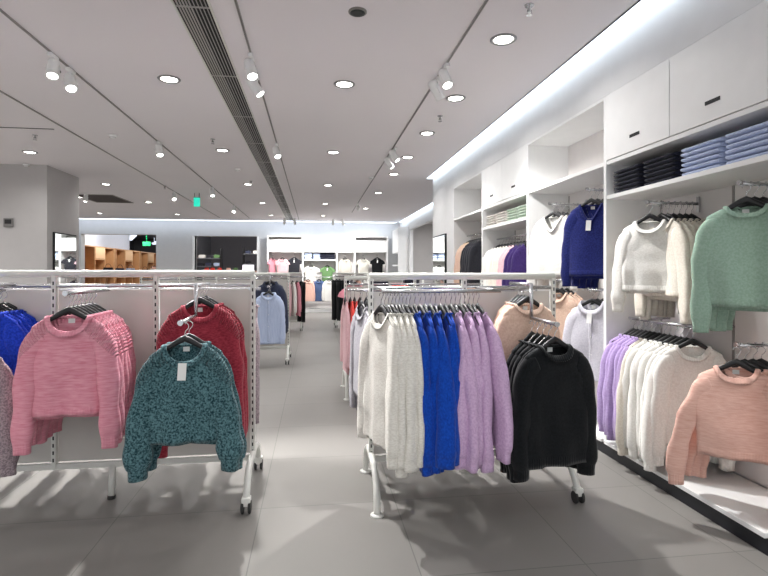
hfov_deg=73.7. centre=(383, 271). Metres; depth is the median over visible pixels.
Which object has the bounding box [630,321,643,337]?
clothes hanger
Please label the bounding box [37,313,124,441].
knit sweater
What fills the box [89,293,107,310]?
clothes hanger
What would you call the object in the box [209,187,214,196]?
track spotlight
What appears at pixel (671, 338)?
clothes hanger
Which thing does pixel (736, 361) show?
clothes hanger
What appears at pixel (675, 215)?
clothes hanger
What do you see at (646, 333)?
clothes hanger
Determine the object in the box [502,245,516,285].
knit sweater
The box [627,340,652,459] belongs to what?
knit sweater
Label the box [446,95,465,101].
recessed light
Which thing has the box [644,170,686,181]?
sweater
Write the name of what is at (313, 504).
floor
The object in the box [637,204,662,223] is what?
clothes hanger
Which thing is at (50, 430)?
knit sweater
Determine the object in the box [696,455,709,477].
knit sweater
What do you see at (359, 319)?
knit sweater
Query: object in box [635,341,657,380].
knit sweater
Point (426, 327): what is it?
knit sweater
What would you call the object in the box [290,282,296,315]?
blouse
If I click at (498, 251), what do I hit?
knit sweater
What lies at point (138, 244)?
wall
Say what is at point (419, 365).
cardigan
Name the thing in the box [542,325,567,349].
clothes hanger
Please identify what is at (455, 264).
jacket
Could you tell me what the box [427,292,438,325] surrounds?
clothes hanger
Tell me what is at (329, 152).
recessed light
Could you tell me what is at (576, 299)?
knit sweater
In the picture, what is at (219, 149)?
recessed light
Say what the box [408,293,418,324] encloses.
clothes hanger
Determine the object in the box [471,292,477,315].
clothes hanger
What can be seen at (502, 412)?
knit sweater
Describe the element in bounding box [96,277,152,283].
display table
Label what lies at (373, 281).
sweater
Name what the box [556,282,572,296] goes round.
clothes hanger
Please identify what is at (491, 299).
rack
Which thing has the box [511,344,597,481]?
knit sweater
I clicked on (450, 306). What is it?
clothes hanger
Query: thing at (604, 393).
knit sweater
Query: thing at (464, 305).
clothes hanger
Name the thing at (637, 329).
clothes hanger
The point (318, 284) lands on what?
blouse
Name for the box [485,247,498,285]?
knit sweater
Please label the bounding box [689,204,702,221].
clothes hanger
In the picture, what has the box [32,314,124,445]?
knit sweater
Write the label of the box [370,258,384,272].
t-shirt
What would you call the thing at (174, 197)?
track spotlight
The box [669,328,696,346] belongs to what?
clothes hanger
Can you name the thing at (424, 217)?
wall
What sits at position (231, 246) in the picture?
wall
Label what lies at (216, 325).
knit sweater
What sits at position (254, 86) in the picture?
track spotlight
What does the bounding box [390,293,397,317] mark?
clothes hanger
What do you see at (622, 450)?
knit sweater
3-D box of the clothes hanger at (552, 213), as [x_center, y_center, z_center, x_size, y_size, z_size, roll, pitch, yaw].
[1.649,-0.565,4.989,0.319,0.181,0.018,0,0,42]
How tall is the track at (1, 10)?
0.010 m
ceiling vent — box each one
[79,194,132,202]
[170,0,292,219]
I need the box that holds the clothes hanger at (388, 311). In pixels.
[378,293,391,316]
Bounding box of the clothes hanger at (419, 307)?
[417,293,429,325]
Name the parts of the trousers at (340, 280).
leg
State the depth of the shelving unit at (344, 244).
17.94 m
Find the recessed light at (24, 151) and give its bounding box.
[22,150,37,153]
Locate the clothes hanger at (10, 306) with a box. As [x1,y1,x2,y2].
[0,291,24,314]
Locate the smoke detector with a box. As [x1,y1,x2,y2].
[108,134,116,138]
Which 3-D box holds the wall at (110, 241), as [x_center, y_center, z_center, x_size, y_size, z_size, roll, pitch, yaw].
[-11.964,-0.350,25.868,0.100,3.500,17.100,0,0,-8]
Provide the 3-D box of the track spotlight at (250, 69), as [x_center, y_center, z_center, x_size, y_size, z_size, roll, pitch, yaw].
[-1.071,-1.638,4.123,0.103,0.204,0.154,0,0,-36]
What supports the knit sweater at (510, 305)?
hanging from the clothes hanger at (522, 297)
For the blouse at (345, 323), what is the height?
0.775 m
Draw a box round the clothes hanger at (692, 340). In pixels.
[674,328,707,349]
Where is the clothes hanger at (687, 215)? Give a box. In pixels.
[683,204,696,221]
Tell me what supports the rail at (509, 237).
attached to the shelving unit at (506, 184)
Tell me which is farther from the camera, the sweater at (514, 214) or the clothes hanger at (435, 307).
the sweater at (514, 214)
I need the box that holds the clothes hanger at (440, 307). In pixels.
[437,293,450,325]
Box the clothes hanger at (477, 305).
[475,292,485,315]
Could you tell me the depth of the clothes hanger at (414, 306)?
2.90 m
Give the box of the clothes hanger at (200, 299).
[185,286,214,309]
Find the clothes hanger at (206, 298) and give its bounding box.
[198,285,216,304]
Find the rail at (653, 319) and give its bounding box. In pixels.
[628,317,734,328]
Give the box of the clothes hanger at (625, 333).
[611,320,635,341]
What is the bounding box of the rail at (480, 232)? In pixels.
[467,232,481,236]
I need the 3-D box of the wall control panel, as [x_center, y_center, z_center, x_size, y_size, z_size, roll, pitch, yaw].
[-6.078,-0.800,8.286,0.140,0.140,0.032,0,0,-8]
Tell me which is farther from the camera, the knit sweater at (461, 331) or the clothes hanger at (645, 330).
the clothes hanger at (645, 330)
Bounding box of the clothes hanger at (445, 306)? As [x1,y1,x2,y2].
[443,293,449,316]
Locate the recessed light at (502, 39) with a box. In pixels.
[490,33,516,45]
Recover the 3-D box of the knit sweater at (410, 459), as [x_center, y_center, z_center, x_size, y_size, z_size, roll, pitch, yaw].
[0.102,0.633,2.914,0.105,0.807,0.611,0,0,-10]
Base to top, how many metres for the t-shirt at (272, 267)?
0.555 m
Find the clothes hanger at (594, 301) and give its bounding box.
[582,291,600,305]
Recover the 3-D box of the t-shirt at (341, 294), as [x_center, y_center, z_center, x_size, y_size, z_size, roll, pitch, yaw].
[-0.486,0.481,8.411,0.588,0.557,0.120,0,0,-30]
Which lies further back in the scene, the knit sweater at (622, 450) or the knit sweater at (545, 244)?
the knit sweater at (545, 244)
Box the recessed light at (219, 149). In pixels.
[215,148,229,151]
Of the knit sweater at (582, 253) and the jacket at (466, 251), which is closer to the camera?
the knit sweater at (582, 253)
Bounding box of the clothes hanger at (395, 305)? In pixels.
[394,293,398,312]
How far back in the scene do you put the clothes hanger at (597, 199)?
4.30 m
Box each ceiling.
[0,0,640,222]
[133,235,155,239]
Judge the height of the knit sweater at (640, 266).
0.650 m
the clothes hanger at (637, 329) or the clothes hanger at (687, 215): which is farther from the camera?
the clothes hanger at (637, 329)
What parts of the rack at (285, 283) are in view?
panel, panel, rail, panel, panel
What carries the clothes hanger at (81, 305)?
hanging from the rack at (144, 311)
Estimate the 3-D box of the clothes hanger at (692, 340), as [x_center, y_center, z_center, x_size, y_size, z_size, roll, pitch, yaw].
[1.958,0.446,3.249,0.319,0.181,0.018,0,0,14]
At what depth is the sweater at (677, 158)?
3.34 m
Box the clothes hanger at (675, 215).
[671,204,682,220]
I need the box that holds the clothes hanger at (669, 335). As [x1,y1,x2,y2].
[657,325,672,341]
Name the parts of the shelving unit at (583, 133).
panel, shelf, panel, kick plate, panel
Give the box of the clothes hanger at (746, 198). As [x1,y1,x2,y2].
[728,184,764,208]
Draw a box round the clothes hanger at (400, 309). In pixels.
[397,293,403,316]
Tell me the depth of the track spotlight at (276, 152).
6.94 m
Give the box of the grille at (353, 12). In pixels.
[350,9,364,16]
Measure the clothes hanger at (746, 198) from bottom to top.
0.189 m
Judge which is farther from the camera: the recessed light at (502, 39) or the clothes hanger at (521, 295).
the recessed light at (502, 39)
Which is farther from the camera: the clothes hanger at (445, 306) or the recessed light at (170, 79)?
the recessed light at (170, 79)
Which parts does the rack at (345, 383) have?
panel, rail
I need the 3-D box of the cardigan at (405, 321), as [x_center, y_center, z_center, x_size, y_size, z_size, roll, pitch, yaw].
[0.086,0.613,2.900,0.087,0.776,0.559,0,0,-17]
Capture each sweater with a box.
[0,312,25,374]
[0,357,19,476]
[4,311,28,334]
[8,310,31,331]
[10,315,120,455]
[14,310,33,326]
[19,309,36,324]
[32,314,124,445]
[37,312,129,443]
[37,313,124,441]
[47,312,132,437]
[53,311,135,432]
[57,310,135,431]
[122,343,243,482]
[148,341,246,470]
[156,304,244,458]
[168,304,246,446]
[220,303,248,431]
[349,306,367,407]
[357,311,398,469]
[373,281,387,282]
[413,313,433,467]
[417,313,433,476]
[418,311,443,472]
[420,311,440,473]
[429,311,456,469]
[437,312,459,465]
[439,311,458,407]
[449,312,459,391]
[450,310,478,473]
[450,311,467,469]
[459,311,483,468]
[468,312,483,464]
[469,311,488,431]
[477,312,494,472]
[478,311,512,464]
[481,248,492,272]
[483,248,495,285]
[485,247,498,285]
[488,247,500,285]
[491,246,504,285]
[493,302,507,323]
[494,246,506,285]
[494,302,510,327]
[495,303,528,328]
[496,246,510,285]
[496,303,559,361]
[500,245,513,285]
[500,339,529,472]
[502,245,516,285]
[503,341,528,472]
[505,342,568,479]
[506,244,520,285]
[507,212,518,216]
[508,344,576,482]
[509,244,526,285]
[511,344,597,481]
[528,215,577,290]
[537,215,579,288]
[544,279,583,290]
[556,293,576,340]
[556,293,578,305]
[560,203,603,286]
[571,207,592,286]
[574,293,582,301]
[577,279,586,287]
[582,279,591,288]
[591,279,598,288]
[597,334,622,431]
[602,335,626,434]
[605,335,629,440]
[610,219,678,313]
[612,336,634,439]
[614,163,646,174]
[614,167,648,178]
[614,172,646,182]
[614,176,647,186]
[614,180,648,190]
[614,184,643,192]
[614,337,638,429]
[615,338,642,455]
[622,339,647,447]
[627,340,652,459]
[634,218,691,323]
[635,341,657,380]
[636,342,712,460]
[639,343,718,463]
[640,218,694,319]
[641,344,729,471]
[643,156,684,168]
[644,151,683,164]
[644,161,684,173]
[644,165,686,177]
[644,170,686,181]
[644,175,681,185]
[651,218,696,315]
[651,345,735,470]
[657,218,701,317]
[658,218,699,315]
[665,365,767,484]
[667,218,705,316]
[680,158,731,171]
[681,136,731,152]
[681,141,729,157]
[681,147,730,162]
[681,152,728,166]
[682,163,726,175]
[685,369,767,475]
[690,203,767,332]
[692,453,702,475]
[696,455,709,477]
[709,209,755,328]
[710,310,728,330]
[725,121,767,137]
[725,127,767,143]
[725,139,767,154]
[725,145,767,159]
[726,133,767,148]
[726,151,767,163]
[726,311,735,329]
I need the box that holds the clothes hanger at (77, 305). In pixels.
[68,294,93,314]
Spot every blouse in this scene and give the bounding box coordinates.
[289,282,291,316]
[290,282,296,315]
[295,282,301,315]
[304,280,314,300]
[314,280,323,300]
[322,280,331,301]
[340,301,350,374]
[348,301,354,369]
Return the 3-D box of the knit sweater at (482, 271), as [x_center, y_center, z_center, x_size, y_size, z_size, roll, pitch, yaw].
[1.507,0.046,6.689,0.488,0.715,0.098,0,0,7]
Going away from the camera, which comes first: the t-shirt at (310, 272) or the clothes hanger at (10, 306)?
the clothes hanger at (10, 306)
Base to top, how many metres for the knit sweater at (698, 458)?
0.677 m
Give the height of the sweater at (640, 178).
0.029 m
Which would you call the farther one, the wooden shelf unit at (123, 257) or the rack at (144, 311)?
the wooden shelf unit at (123, 257)
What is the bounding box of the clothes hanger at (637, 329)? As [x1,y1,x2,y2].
[627,320,639,334]
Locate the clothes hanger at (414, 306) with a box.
[412,293,418,312]
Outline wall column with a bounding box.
[0,164,78,283]
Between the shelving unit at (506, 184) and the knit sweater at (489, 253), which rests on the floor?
the shelving unit at (506, 184)
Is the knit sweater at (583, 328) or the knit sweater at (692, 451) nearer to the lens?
the knit sweater at (692, 451)
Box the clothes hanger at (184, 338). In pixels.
[167,322,202,350]
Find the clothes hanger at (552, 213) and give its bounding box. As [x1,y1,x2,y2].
[545,205,560,219]
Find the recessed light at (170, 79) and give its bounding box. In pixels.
[157,75,180,83]
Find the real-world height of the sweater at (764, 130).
0.029 m
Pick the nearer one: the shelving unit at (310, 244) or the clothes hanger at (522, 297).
the clothes hanger at (522, 297)
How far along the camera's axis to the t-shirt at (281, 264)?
17.66 m
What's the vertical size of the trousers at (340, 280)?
1.000 m
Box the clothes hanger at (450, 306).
[448,293,460,324]
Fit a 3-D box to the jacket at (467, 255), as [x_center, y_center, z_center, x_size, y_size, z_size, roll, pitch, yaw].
[1.425,-0.097,7.412,0.503,0.714,0.104,0,0,12]
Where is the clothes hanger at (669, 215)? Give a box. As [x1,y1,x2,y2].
[661,203,678,221]
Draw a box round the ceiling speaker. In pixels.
[348,7,366,16]
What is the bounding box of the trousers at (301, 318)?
[297,282,305,321]
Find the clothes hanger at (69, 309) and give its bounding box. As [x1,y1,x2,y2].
[50,294,86,320]
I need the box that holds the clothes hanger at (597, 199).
[589,191,603,204]
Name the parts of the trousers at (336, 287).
leg, leg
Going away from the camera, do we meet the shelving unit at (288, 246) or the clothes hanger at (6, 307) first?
the clothes hanger at (6, 307)
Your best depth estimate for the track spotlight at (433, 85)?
4.56 m
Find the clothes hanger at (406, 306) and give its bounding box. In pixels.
[404,293,412,325]
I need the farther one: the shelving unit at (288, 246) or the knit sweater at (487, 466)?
the shelving unit at (288, 246)
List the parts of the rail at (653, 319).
rail arm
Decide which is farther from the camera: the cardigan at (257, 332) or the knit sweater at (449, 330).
the cardigan at (257, 332)
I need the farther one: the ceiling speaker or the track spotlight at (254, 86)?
the track spotlight at (254, 86)
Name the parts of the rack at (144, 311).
out arm, panel, out arm, panel, leg, rail, hanging rail, out arm, panel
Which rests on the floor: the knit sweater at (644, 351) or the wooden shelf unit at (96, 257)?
the wooden shelf unit at (96, 257)
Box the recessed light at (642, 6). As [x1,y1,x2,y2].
[427,0,658,178]
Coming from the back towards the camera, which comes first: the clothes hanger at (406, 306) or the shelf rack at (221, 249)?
the shelf rack at (221, 249)
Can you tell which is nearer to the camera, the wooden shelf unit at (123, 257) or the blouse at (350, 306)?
the blouse at (350, 306)
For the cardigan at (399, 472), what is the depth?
2.66 m
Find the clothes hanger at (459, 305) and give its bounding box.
[457,292,469,323]
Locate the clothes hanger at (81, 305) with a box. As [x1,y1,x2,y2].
[78,294,96,313]
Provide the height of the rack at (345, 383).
1.352 m
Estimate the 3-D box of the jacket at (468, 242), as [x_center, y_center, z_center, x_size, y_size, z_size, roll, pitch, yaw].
[1.377,-0.094,7.810,0.507,0.719,0.107,0,0,12]
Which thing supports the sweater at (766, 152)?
on the shelving unit at (715, 87)
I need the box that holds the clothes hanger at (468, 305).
[466,292,478,324]
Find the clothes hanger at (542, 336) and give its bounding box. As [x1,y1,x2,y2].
[530,322,545,345]
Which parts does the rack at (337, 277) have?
panel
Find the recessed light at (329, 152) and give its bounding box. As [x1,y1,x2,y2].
[327,150,339,153]
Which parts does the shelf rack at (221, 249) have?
post, post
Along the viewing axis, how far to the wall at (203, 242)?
22.65 m
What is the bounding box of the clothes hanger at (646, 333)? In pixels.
[628,322,652,345]
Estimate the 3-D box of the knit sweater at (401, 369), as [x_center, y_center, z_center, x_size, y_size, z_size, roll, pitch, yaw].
[0.024,0.620,2.900,0.080,0.779,0.602,0,0,-17]
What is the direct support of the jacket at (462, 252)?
hanging from the clothes hanger
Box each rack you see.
[0,270,262,513]
[140,273,290,364]
[197,248,222,277]
[202,272,302,330]
[242,247,256,264]
[334,273,402,327]
[340,276,482,400]
[357,273,584,518]
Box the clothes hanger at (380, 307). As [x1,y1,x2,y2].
[368,292,390,323]
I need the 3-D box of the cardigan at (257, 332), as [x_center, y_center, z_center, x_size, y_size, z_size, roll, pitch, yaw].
[-0.923,0.628,3.670,0.077,0.787,0.499,0,0,-14]
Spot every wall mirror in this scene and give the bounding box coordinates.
[53,232,75,283]
[433,233,446,285]
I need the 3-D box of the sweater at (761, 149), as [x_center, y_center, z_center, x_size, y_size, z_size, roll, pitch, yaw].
[2.071,-0.630,2.706,0.345,0.029,0.293,0,0,-8]
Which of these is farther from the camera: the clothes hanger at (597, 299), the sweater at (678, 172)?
the clothes hanger at (597, 299)
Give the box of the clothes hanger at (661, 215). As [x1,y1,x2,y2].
[653,203,670,220]
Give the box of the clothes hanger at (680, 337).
[664,327,690,345]
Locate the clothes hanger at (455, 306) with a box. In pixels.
[453,292,459,315]
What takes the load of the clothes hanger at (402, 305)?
hanging from the rack at (491, 299)
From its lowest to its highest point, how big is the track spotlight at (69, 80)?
0.204 m
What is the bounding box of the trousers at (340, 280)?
[336,280,343,318]
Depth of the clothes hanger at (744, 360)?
2.75 m
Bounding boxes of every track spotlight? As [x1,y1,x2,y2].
[45,52,60,80]
[63,67,77,92]
[83,193,87,201]
[155,141,163,156]
[172,191,176,200]
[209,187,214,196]
[244,52,257,80]
[246,74,264,97]
[272,143,280,158]
[384,155,394,169]
[389,147,399,162]
[428,76,444,101]
[438,63,452,89]
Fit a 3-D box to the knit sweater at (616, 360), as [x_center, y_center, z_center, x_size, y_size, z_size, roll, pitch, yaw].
[1.896,0.841,3.697,0.489,0.743,0.089,0,0,0]
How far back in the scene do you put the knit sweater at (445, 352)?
2.66 m
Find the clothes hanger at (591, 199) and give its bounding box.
[581,191,600,206]
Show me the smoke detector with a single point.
(112, 136)
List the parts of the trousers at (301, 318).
leg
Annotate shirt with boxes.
[256,292,285,344]
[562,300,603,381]
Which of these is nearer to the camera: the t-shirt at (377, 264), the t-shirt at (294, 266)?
the t-shirt at (294, 266)
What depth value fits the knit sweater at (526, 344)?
2.83 m
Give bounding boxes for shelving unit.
[267,235,301,275]
[302,236,335,311]
[336,236,353,275]
[353,236,387,275]
[453,171,514,285]
[482,143,567,290]
[528,96,659,453]
[604,0,767,555]
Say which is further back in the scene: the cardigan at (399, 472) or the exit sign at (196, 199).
the exit sign at (196, 199)
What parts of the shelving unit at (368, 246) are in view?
panel, panel, panel, shelf, panel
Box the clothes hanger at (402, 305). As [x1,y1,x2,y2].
[401,293,405,312]
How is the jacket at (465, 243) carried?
hanging from the clothes hanger
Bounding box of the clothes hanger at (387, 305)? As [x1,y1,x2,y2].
[386,293,392,312]
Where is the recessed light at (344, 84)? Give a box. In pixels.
[334,80,354,88]
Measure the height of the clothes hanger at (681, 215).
0.181 m
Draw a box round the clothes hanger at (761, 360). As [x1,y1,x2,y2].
[757,346,767,365]
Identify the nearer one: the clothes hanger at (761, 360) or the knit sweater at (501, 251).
the clothes hanger at (761, 360)
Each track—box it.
[0,8,248,217]
[0,90,219,217]
[0,127,53,129]
[234,0,298,218]
[352,0,488,211]
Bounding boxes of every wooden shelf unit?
[85,245,113,283]
[114,248,139,287]
[140,251,155,287]
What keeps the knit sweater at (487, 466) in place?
hanging from the clothes hanger at (473, 305)
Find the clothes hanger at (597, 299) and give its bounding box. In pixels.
[590,292,602,304]
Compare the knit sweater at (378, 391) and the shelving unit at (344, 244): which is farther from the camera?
the shelving unit at (344, 244)
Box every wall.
[79,219,399,283]
[85,235,129,249]
[130,240,133,249]
[134,240,155,252]
[197,236,210,277]
[211,237,256,275]
[400,205,432,272]
[413,221,432,285]
[433,0,767,488]
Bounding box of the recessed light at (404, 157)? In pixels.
[401,156,413,158]
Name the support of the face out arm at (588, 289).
attached to the shelving unit at (583, 133)
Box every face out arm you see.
[548,200,587,205]
[585,187,603,190]
[587,288,603,290]
[645,196,699,212]
[733,342,767,347]
[736,180,767,185]
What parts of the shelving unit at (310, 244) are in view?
panel, door, panel, shelf, shelf, panel, door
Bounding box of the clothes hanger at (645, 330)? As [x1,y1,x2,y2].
[631,321,647,338]
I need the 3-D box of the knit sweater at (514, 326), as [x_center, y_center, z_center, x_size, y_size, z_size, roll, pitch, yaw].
[0.878,0.526,3.117,0.508,0.673,0.102,0,0,-18]
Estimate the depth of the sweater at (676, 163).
3.33 m
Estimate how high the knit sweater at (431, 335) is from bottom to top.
0.830 m
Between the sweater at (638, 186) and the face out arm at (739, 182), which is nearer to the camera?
the face out arm at (739, 182)
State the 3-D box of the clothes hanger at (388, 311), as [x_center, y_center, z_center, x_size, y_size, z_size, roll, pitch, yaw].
[0.003,0.208,2.897,0.018,0.186,0.333,0,0,-25]
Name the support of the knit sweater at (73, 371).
hanging from the clothes hanger at (69, 309)
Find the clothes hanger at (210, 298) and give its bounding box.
[200,285,219,303]
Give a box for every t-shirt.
[267,258,275,271]
[274,259,289,271]
[286,258,301,271]
[301,266,319,281]
[320,266,335,281]
[338,259,351,275]
[338,285,361,297]
[356,259,370,272]
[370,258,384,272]
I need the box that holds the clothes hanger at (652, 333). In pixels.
[642,324,656,338]
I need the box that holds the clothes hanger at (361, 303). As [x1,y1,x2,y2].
[357,293,366,314]
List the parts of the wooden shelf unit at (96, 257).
shelf, drawer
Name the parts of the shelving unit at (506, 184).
door, shelf, shelf, door, panel, panel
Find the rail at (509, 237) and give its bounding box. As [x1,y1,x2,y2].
[497,233,526,239]
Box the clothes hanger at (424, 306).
[423,293,428,316]
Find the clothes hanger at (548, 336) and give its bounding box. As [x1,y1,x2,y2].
[537,324,555,344]
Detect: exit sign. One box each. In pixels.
[143,235,150,245]
[193,193,199,206]
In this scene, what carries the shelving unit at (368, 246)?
on the floor
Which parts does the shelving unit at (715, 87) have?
handle, door, panel, kick plate, shelf, shelf, handle, panel, door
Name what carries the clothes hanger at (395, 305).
hanging from the rack at (491, 299)
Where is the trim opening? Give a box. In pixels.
[192,236,257,277]
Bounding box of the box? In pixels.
[242,265,253,269]
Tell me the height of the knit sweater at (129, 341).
0.681 m
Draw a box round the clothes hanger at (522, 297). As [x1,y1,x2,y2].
[515,286,528,303]
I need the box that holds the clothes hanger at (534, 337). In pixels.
[528,321,540,342]
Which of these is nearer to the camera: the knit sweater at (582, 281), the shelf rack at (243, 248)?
the knit sweater at (582, 281)
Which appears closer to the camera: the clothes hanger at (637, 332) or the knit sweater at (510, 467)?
the knit sweater at (510, 467)
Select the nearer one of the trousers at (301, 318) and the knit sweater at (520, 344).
the knit sweater at (520, 344)
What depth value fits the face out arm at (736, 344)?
2.78 m
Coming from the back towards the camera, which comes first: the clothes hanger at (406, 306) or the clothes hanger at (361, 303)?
the clothes hanger at (361, 303)
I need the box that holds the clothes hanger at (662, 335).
[652,324,666,340]
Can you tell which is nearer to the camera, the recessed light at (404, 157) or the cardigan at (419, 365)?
the cardigan at (419, 365)
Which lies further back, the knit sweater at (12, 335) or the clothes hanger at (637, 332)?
the clothes hanger at (637, 332)
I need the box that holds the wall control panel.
[3,218,13,226]
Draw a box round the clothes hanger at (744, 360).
[729,347,763,371]
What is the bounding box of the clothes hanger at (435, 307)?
[433,292,438,312]
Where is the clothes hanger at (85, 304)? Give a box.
[82,293,99,312]
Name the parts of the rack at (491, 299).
panel, hanging rail, hanging rail, rail, rail arm, panel, rail arm, out arm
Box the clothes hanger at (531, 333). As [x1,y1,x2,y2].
[521,320,534,342]
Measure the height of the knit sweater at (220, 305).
0.873 m
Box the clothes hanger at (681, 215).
[677,204,690,221]
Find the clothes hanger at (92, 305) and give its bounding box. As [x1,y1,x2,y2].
[85,293,104,311]
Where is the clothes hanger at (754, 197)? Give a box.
[737,184,767,209]
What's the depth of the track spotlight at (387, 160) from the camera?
7.65 m
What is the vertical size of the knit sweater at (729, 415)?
0.687 m
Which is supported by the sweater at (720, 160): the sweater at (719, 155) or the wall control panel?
the sweater at (719, 155)
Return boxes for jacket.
[255,282,287,332]
[454,243,464,285]
[456,243,466,285]
[458,242,468,285]
[459,242,470,285]
[461,242,472,272]
[464,241,474,272]
[465,241,476,285]
[468,240,481,285]
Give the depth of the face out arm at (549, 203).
5.00 m
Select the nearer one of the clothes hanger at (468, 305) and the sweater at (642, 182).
the clothes hanger at (468, 305)
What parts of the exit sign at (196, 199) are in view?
sign panel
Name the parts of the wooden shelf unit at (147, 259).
drawer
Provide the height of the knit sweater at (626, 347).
0.766 m
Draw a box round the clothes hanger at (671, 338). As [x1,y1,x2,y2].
[662,326,678,344]
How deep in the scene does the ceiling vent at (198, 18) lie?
4.55 m
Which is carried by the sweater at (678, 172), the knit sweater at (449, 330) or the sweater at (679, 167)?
the sweater at (679, 167)
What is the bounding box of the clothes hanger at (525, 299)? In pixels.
[516,285,539,306]
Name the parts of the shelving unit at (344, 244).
panel, panel, shelf, door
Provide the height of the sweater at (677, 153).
0.029 m
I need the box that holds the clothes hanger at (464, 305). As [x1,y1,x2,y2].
[459,292,468,311]
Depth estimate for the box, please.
18.46 m
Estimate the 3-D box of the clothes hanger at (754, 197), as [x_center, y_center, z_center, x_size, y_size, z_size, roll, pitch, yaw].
[1.987,-0.376,2.744,0.343,0.189,0.016,0,0,42]
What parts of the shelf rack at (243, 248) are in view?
post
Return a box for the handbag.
[103,264,112,269]
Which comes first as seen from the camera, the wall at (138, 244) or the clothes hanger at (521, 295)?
the clothes hanger at (521, 295)
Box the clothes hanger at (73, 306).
[64,294,89,315]
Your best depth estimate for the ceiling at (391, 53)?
5.08 m
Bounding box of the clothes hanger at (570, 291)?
[559,288,577,296]
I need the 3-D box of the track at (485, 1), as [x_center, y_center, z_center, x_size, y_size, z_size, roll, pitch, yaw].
[0.142,-1.745,7.085,0.017,0.010,16.000,0,0,-8]
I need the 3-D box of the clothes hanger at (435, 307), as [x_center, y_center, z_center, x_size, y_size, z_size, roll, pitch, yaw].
[0.294,0.208,2.937,0.018,0.186,0.333,0,0,-6]
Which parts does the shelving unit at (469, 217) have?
panel, panel, shelf, panel, panel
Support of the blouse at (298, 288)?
hanging from the clothes hanger
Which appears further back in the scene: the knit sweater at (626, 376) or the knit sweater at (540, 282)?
the knit sweater at (540, 282)
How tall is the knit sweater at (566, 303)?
0.714 m
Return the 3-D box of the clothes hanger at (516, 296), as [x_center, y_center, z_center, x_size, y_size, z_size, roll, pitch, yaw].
[0.866,0.170,3.304,0.319,0.181,0.018,0,0,-30]
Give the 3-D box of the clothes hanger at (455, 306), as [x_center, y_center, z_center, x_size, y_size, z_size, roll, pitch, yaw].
[0.410,0.208,2.953,0.018,0.186,0.333,0,0,-8]
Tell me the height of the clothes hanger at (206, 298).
0.181 m
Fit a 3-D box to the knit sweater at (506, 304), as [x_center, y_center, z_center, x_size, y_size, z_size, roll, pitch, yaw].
[0.869,0.519,3.305,0.511,0.660,0.103,0,0,-30]
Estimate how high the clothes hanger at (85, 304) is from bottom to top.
0.181 m
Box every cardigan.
[255,304,259,423]
[369,313,406,449]
[373,313,407,477]
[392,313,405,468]
[397,313,407,468]
[399,312,417,449]
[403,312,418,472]
[408,313,424,467]
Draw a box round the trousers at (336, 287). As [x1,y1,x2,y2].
[331,280,341,320]
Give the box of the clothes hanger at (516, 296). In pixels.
[509,285,520,301]
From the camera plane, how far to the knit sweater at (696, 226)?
3.68 m
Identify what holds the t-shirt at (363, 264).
hanging from the clothes hanger
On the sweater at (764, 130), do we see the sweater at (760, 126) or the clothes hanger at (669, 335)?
the sweater at (760, 126)
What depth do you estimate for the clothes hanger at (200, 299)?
2.97 m
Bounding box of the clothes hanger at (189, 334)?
[183,321,205,342]
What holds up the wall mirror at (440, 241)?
attached to the wall at (668, 27)
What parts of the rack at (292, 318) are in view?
hanging rail, rail, panel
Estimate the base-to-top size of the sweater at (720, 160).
0.029 m
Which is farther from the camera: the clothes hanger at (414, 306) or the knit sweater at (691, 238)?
the knit sweater at (691, 238)
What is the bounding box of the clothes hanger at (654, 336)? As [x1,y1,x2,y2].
[647,323,661,341]
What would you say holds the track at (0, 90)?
attached to the ceiling at (391, 53)
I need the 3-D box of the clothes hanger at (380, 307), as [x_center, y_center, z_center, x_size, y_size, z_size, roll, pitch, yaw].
[-0.017,0.208,2.894,0.018,0.186,0.333,0,0,-26]
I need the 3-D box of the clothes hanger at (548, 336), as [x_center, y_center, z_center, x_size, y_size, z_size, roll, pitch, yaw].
[0.910,0.378,2.831,0.343,0.189,0.018,0,0,-28]
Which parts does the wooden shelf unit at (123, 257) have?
drawer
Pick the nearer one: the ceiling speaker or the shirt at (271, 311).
the ceiling speaker
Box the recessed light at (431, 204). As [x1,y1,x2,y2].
[401,203,432,221]
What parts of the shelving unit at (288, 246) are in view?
panel, panel, shelf, panel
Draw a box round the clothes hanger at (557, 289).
[556,281,564,294]
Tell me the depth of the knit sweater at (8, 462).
2.66 m
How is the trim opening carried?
attached to the wall at (173, 237)
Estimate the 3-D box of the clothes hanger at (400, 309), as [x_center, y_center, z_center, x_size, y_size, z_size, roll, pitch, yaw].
[0.084,0.208,2.908,0.018,0.186,0.333,0,0,-17]
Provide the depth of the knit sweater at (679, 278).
3.35 m
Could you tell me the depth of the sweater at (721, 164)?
2.98 m
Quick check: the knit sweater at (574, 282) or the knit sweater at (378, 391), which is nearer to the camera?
the knit sweater at (378, 391)
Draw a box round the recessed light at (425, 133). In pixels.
[419,131,434,135]
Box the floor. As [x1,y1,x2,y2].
[0,312,767,575]
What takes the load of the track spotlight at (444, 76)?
hanging from the track at (485, 1)
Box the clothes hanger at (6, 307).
[0,292,13,310]
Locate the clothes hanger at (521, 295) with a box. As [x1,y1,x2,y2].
[509,285,527,304]
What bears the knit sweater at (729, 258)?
hanging from the clothes hanger at (746, 198)
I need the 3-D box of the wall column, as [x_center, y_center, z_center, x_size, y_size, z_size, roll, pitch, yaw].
[-6.718,-0.175,8.796,2.270,3.150,1.150,0,0,-8]
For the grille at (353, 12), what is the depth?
3.42 m
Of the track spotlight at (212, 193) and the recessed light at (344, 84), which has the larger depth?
the track spotlight at (212, 193)
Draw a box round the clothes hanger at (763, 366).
[749,347,767,369]
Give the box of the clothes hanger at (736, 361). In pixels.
[718,347,754,372]
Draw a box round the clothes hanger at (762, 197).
[746,184,767,206]
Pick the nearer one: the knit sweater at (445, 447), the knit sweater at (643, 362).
the knit sweater at (445, 447)
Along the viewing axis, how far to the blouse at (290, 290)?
11.89 m

